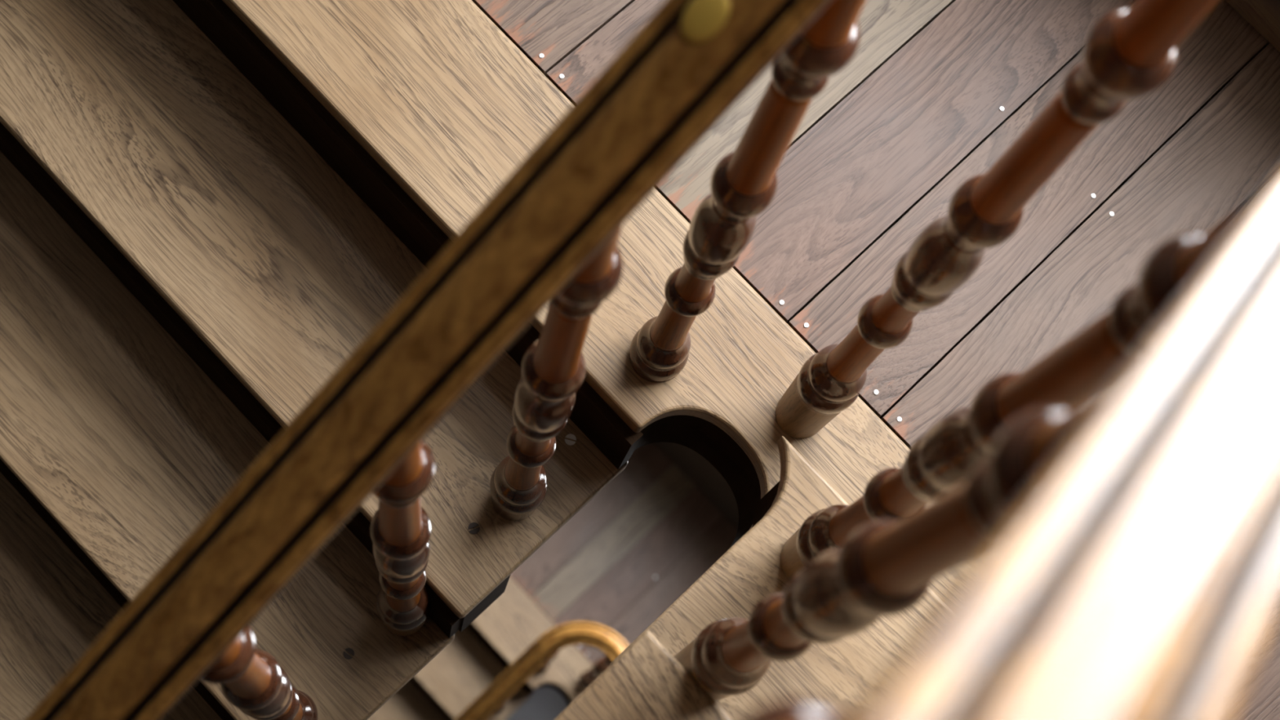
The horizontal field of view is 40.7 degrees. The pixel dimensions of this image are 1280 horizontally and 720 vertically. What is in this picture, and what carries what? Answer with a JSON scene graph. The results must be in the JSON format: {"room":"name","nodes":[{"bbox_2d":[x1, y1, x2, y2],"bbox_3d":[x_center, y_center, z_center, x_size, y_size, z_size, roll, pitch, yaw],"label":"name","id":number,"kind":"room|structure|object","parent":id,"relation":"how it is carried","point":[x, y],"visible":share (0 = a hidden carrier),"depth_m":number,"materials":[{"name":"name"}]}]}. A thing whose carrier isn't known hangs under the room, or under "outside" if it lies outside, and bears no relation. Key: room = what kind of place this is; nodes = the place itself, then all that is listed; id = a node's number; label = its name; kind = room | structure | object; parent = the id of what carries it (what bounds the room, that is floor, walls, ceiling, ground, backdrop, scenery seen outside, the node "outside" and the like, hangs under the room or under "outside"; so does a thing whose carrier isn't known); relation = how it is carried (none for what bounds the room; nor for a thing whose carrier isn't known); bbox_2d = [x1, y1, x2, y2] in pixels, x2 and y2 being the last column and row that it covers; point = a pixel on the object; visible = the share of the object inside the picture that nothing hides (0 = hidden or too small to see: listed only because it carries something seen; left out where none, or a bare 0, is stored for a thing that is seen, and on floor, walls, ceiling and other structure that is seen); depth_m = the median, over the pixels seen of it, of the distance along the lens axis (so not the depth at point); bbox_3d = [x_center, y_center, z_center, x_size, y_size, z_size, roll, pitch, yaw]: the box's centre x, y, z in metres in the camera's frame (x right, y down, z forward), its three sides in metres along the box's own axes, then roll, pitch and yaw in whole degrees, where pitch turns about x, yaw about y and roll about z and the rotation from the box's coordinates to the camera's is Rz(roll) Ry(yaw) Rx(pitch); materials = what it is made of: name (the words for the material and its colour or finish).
{"room":"staircase","nodes":[
{"label":"staircase","id":0,"kind":"room"},
{"bbox_2d":[506,685,568,719],"bbox_3d":[-2.168,3.588,10.477,6.192,0.200,3.040,-42,84,-16],"label":"floor","id":1,"kind":"structure","parent":0,"point":[545,703],"depth_m":10.96,"materials":[{"name":"grey stone"}]},
{"bbox_2d":[510,443,737,664],"bbox_3d":[0.109,0.916,6.614,0.767,0.029,2.637,-42,84,-16],"label":"floor","id":2,"kind":"structure","parent":0,"point":[635,572],"depth_m":6.63,"materials":[{"name":"brown wood"}]},
{"bbox_2d":[529,448,723,705],"bbox_3d":[0.008,1.022,6.672,1.016,0.150,2.640,-42,84,-16],"label":"landing slab","id":3,"kind":"object","parent":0,"point":[560,690],"visible":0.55,"depth_m":6.62,"materials":[{"name":"brown wood"}]},
{"bbox_2d":[471,577,592,702],"bbox_3d":[-0.247,1.237,6.482,0.223,0.034,2.640,-42,84,-16],"label":"board","id":4,"kind":"object","parent":3,"relation":"on","point":[513,621],"visible":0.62,"depth_m":6.49,"materials":[{"name":"brown wood"}]},
{"bbox_2d":[534,650,559,674],"bbox_3d":[-0.309,1.002,5.959,0.069,1.084,0.069,-28,80,-14],"label":"baluster","id":5,"kind":"object","parent":4,"relation":"on","point":[544,667],"visible":0.3,"depth_m":6.34,"materials":[{"name":"brown wood"}]},
{"bbox_2d":[546,656,555,662],"bbox_3d":[-0.322,1.029,6.059,0.058,0.163,0.058,-42,84,-16],"label":"vase","id":6,"kind":"object","parent":5,"relation":"on","point":[549,660],"depth_m":6.02,"materials":[{"name":"brown wood"}]},
{"bbox_2d":[528,621,628,663],"bbox_3d":[-0.134,0.939,5.337,0.225,0.312,0.369,-42,84,-16],"label":"wreath","id":7,"kind":"object","parent":5,"relation":"on","point":[600,637],"visible":0.62,"depth_m":5.39,"materials":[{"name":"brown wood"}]},
{"bbox_2d":[577,653,612,691],"bbox_3d":[-0.136,1.061,5.926,0.069,1.164,0.069,0,75,-7],"label":"baluster","id":8,"kind":"object","parent":4,"relation":"on","point":[586,677],"visible":0.5,"depth_m":5.96,"materials":[{"name":"brown wood"}]},
{"bbox_2d":[591,661,600,678],"bbox_3d":[-0.137,1.063,5.936,0.058,0.163,0.058,-42,84,-16],"label":"vase","id":9,"kind":"object","parent":8,"relation":"on","point":[594,673],"depth_m":5.90,"materials":[{"name":"brown wood"}]},
{"bbox_2d":[654,442,738,528],"bbox_3d":[0.706,-0.038,4.746,0.300,4.600,3.040,-42,84,-16],"label":"wall","id":10,"kind":"structure","parent":0,"point":[704,476],"depth_m":6.58,"materials":[{"name":"paint"}]},
{"bbox_2d":[471,0,1279,719],"bbox_3d":[0.505,-0.233,2.173,0.767,0.029,2.637,-42,84,-16],"label":"floor","id":11,"kind":"structure","parent":0,"point":[926,82],"depth_m":2.14,"materials":[{"name":"brown wood"}]},
{"bbox_2d":[635,0,1275,547],"bbox_3d":[0.404,-0.127,2.231,1.016,0.150,2.640,-42,84,-16],"label":"landing slab","id":12,"kind":"object","parent":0,"point":[700,435],"visible":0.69,"depth_m":2.13,"materials":[{"name":"brown wood"}]},
{"bbox_2d":[222,0,981,602],"bbox_3d":[0.150,0.088,2.041,0.223,0.034,2.640,-42,84,-16],"label":"board","id":13,"kind":"object","parent":12,"relation":"on","point":[434,91],"visible":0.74,"depth_m":2.07,"materials":[{"name":"brown wood"}]},
{"bbox_2d":[629,0,866,382],"bbox_3d":[0.088,-0.147,1.518,0.069,1.084,0.069,-28,80,-14],"label":"baluster","id":14,"kind":"object","parent":13,"relation":"on","point":[744,183],"visible":0.97,"depth_m":1.48,"materials":[{"name":"brown wood"}]},
{"bbox_2d":[682,193,755,280],"bbox_3d":[0.074,-0.120,1.618,0.058,0.163,0.058,-42,84,-16],"label":"baluster bulge","id":15,"kind":"object","parent":14,"relation":"on","point":[714,241],"depth_m":1.58,"materials":[{"name":"brown wood"}]},
{"bbox_2d":[782,0,1279,172],"bbox_3d":[0.262,-0.210,0.896,0.225,0.312,0.369,-42,84,-16],"label":"wreath","id":16,"kind":"object","parent":14,"relation":"on","point":[807,11],"visible":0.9,"depth_m":0.99,"materials":[{"name":"brown wood"}]},
{"bbox_2d":[608,435,944,719],"bbox_3d":[0.483,0.667,1.815,0.302,0.174,1.302,-42,84,-16],"label":"stair step","id":17,"kind":"structure","parent":13,"relation":"on","point":[844,674],"depth_m":1.79,"materials":[{"name":"brown wood"}]},
{"bbox_2d":[553,631,732,719],"bbox_3d":[0.321,0.819,1.569,0.302,0.174,1.255,-42,84,-16],"label":"stair step","id":18,"kind":"structure","parent":17,"relation":"on","point":[646,682],"depth_m":1.58,"materials":[{"name":"brown wood"}]},
{"bbox_2d":[741,697,861,719],"bbox_3d":[0.007,0.251,0.977,0.069,1.191,0.069,0,75,-7],"label":"baluster","id":19,"kind":"object","parent":18,"relation":"on","point":[794,708],"visible":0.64,"depth_m":0.60,"materials":[{"name":"brown wood"}]},
{"bbox_2d":[673,389,1107,701],"bbox_3d":[0.130,0.166,1.192,0.069,1.216,0.069,3,74,-7],"label":"baluster","id":20,"kind":"object","parent":17,"relation":"on","point":[883,567],"visible":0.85,"depth_m":1.02,"materials":[{"name":"brown wood"}]},
{"bbox_2d":[781,546,881,644],"bbox_3d":[0.133,0.160,1.168,0.058,0.163,0.058,-42,84,-16],"label":"baluster bulge","id":21,"kind":"object","parent":20,"relation":"on","point":[815,608],"depth_m":1.13,"materials":[{"name":"brown wood"}]},
{"bbox_2d":[854,168,1279,719],"bbox_3d":[-0.322,0.386,-0.251,2.000,1.523,0.070,-42,84,-16],"label":"handrail","id":22,"kind":"object","parent":20,"relation":"on","point":[1137,577],"visible":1,"depth_m":0.44,"materials":[{"name":"brown wood"}]},
{"bbox_2d":[780,203,1249,579],"bbox_3d":[0.244,0.066,1.293,0.069,1.088,0.069,-6,75,-9],"label":"baluster","id":23,"kind":"object","parent":17,"relation":"on","point":[944,458],"visible":0.62,"depth_m":1.14,"materials":[{"name":"brown wood"}]},
{"bbox_2d":[902,406,989,502],"bbox_3d":[0.242,0.071,1.311,0.058,0.163,0.058,-42,84,-16],"label":"baluster bulge","id":24,"kind":"object","parent":23,"relation":"on","point":[944,458],"depth_m":1.28,"materials":[{"name":"brown wood"}]},
{"bbox_2d":[775,0,1217,438],"bbox_3d":[0.261,-0.088,1.485,0.069,1.164,0.069,0,75,-7],"label":"baluster","id":25,"kind":"object","parent":13,"relation":"on","point":[1129,53],"visible":1,"depth_m":1.33,"materials":[{"name":"brown wood"}]},
{"bbox_2d":[890,215,985,311],"bbox_3d":[0.260,-0.086,1.495,0.058,0.163,0.058,-42,84,-16],"label":"baluster bulge","id":26,"kind":"object","parent":25,"relation":"on","point":[935,264],"depth_m":1.46,"materials":[{"name":"brown wood"}]},
{"bbox_3d":[1.201,-1.243,-0.085,0.300,5.400,3.040,-42,84,-16],"label":"wall","id":27,"kind":"structure","parent":0,"visible":0},
{"bbox_2d":[1225,0,1279,52],"bbox_3d":[0.782,-0.497,2.190,0.022,0.150,2.640,-42,84,-16],"label":"baseboard","id":28,"kind":"structure","parent":27,"relation":"attached to","point":[1260,14],"depth_m":2.23,"materials":[{"name":"brown wood"}]},
{"bbox_3d":[-2.236,0.642,3.649,5.777,14.400,0.200,-42,84,-16],"label":"wall","id":29,"kind":"structure","parent":0,"visible":0},
{"bbox_3d":[-1.368,0.618,2.697,2.211,1.410,1.165,-42,84,-16],"label":"soffit","id":30,"kind":"structure","parent":29,"relation":"attached to","visible":0},
{"bbox_3d":[-0.935,1.020,2.601,2.241,1.450,0.025,-42,84,-16],"label":"string","id":31,"kind":"object","parent":30,"relation":"attached to","visible":0},
{"bbox_2d":[0,458,234,719],"bbox_3d":[-0.944,0.196,2.344,0.366,0.174,1.222,-42,84,-16],"label":"stair step","id":32,"kind":"structure","parent":31,"relation":"on","point":[55,602],"depth_m":2.37,"materials":[{"name":"brown wood"}]},
{"bbox_2d":[0,122,510,719],"bbox_3d":[-0.722,-0.030,2.252,0.366,0.174,1.222,-42,84,-16],"label":"stair step","id":33,"kind":"structure","parent":31,"relation":"on","point":[116,416],"depth_m":2.27,"materials":[{"name":"brown wood"}]},
{"bbox_2d":[199,625,318,719],"bbox_3d":[-0.379,0.321,1.707,0.069,1.049,0.069,-28,80,-14],"label":"baluster","id":34,"kind":"object","parent":33,"relation":"on","point":[250,678],"visible":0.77,"depth_m":1.62,"materials":[{"name":"brown wood"}]},
{"bbox_2d":[238,666,293,719],"bbox_3d":[-0.386,0.338,1.766,0.058,0.163,0.058,-42,84,-16],"label":"vase","id":35,"kind":"object","parent":34,"relation":"on","point":[279,705],"depth_m":1.73,"materials":[{"name":"brown wood"}]},
{"bbox_2d":[369,440,435,635],"bbox_3d":[-0.235,0.176,1.699,0.069,1.184,0.069,-10,76,-10],"label":"baluster","id":36,"kind":"object","parent":33,"relation":"on","point":[400,529],"visible":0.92,"depth_m":1.63,"materials":[{"name":"brown wood"}]},
{"bbox_2d":[372,541,430,583],"bbox_3d":[-0.244,0.195,1.766,0.058,0.163,0.058,-42,84,-16],"label":"vase","id":37,"kind":"object","parent":36,"relation":"on","point":[397,571],"depth_m":1.73,"materials":[{"name":"brown wood"}]},
{"bbox_2d":[0,0,643,617],"bbox_3d":[-0.528,-0.232,2.151,0.288,0.174,1.222,-42,84,-16],"label":"stair step","id":38,"kind":"structure","parent":31,"relation":"on","point":[247,206],"depth_m":2.19,"materials":[{"name":"brown wood"}]},
{"bbox_2d":[489,225,622,521],"bbox_3d":[-0.085,0.022,1.604,0.069,1.130,0.069,-14,77,-11],"label":"baluster","id":39,"kind":"object","parent":38,"relation":"on","point":[553,367],"visible":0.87,"depth_m":1.54,"materials":[{"name":"brown wood"}]},
{"bbox_2d":[25,0,801,719],"bbox_3d":[-0.798,0.679,1.417,2.167,1.527,0.070,-42,84,-16],"label":"handrail","id":40,"kind":"object","parent":39,"relation":"on","point":[691,61],"visible":1,"depth_m":1.08,"materials":[{"name":"brown wood"}]},
{"bbox_2d":[511,376,575,442],"bbox_3d":[-0.093,0.041,1.672,0.058,0.163,0.058,-42,84,-16],"label":"vase","id":41,"kind":"object","parent":39,"relation":"on","point":[537,420],"depth_m":1.63,"materials":[{"name":"brown wood"}]},
{"bbox_3d":[-1.563,1.572,6.876,0.366,0.174,1.222,-42,84,-16],"label":"stair step","id":42,"kind":"structure","parent":0,"visible":0},
{"bbox_3d":[-1.341,1.345,6.784,0.366,0.175,1.222,-42,84,-16],"label":"stair step","id":43,"kind":"structure","parent":42,"relation":"on","visible":0},
{"bbox_2d":[367,676,453,719],"bbox_3d":[-1.119,1.118,6.693,0.366,0.174,1.222,-42,84,-16],"label":"stair step","id":44,"kind":"structure","parent":43,"relation":"on","point":[412,701],"depth_m":6.71,"materials":[{"name":"brown wood"}]},
{"bbox_3d":[-1.332,2.169,7.042,2.241,1.450,0.025,-42,84,-16],"label":"string","id":45,"kind":"object","parent":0,"visible":0},
{"bbox_2d":[413,622,535,719],"bbox_3d":[-0.925,0.917,6.592,0.288,0.174,1.222,-42,84,-16],"label":"stair step","id":46,"kind":"structure","parent":45,"relation":"on","point":[468,664],"depth_m":6.60,"materials":[{"name":"brown wood"}]},
{"bbox_2d":[493,696,511,714],"bbox_3d":[-0.481,1.171,6.045,0.069,1.130,0.069,-14,77,-11],"label":"baluster","id":47,"kind":"object","parent":46,"relation":"on","point":[501,708],"visible":0.15,"depth_m":6.45,"materials":[{"name":"brown wood"}]},
{"bbox_2d":[454,647,543,719],"bbox_3d":[-1.195,1.828,5.858,2.167,1.527,0.070,-42,84,-16],"label":"handrail","id":48,"kind":"object","parent":47,"relation":"on","point":[513,677],"visible":1,"depth_m":5.48,"materials":[{"name":"brown wood"}]}
]}

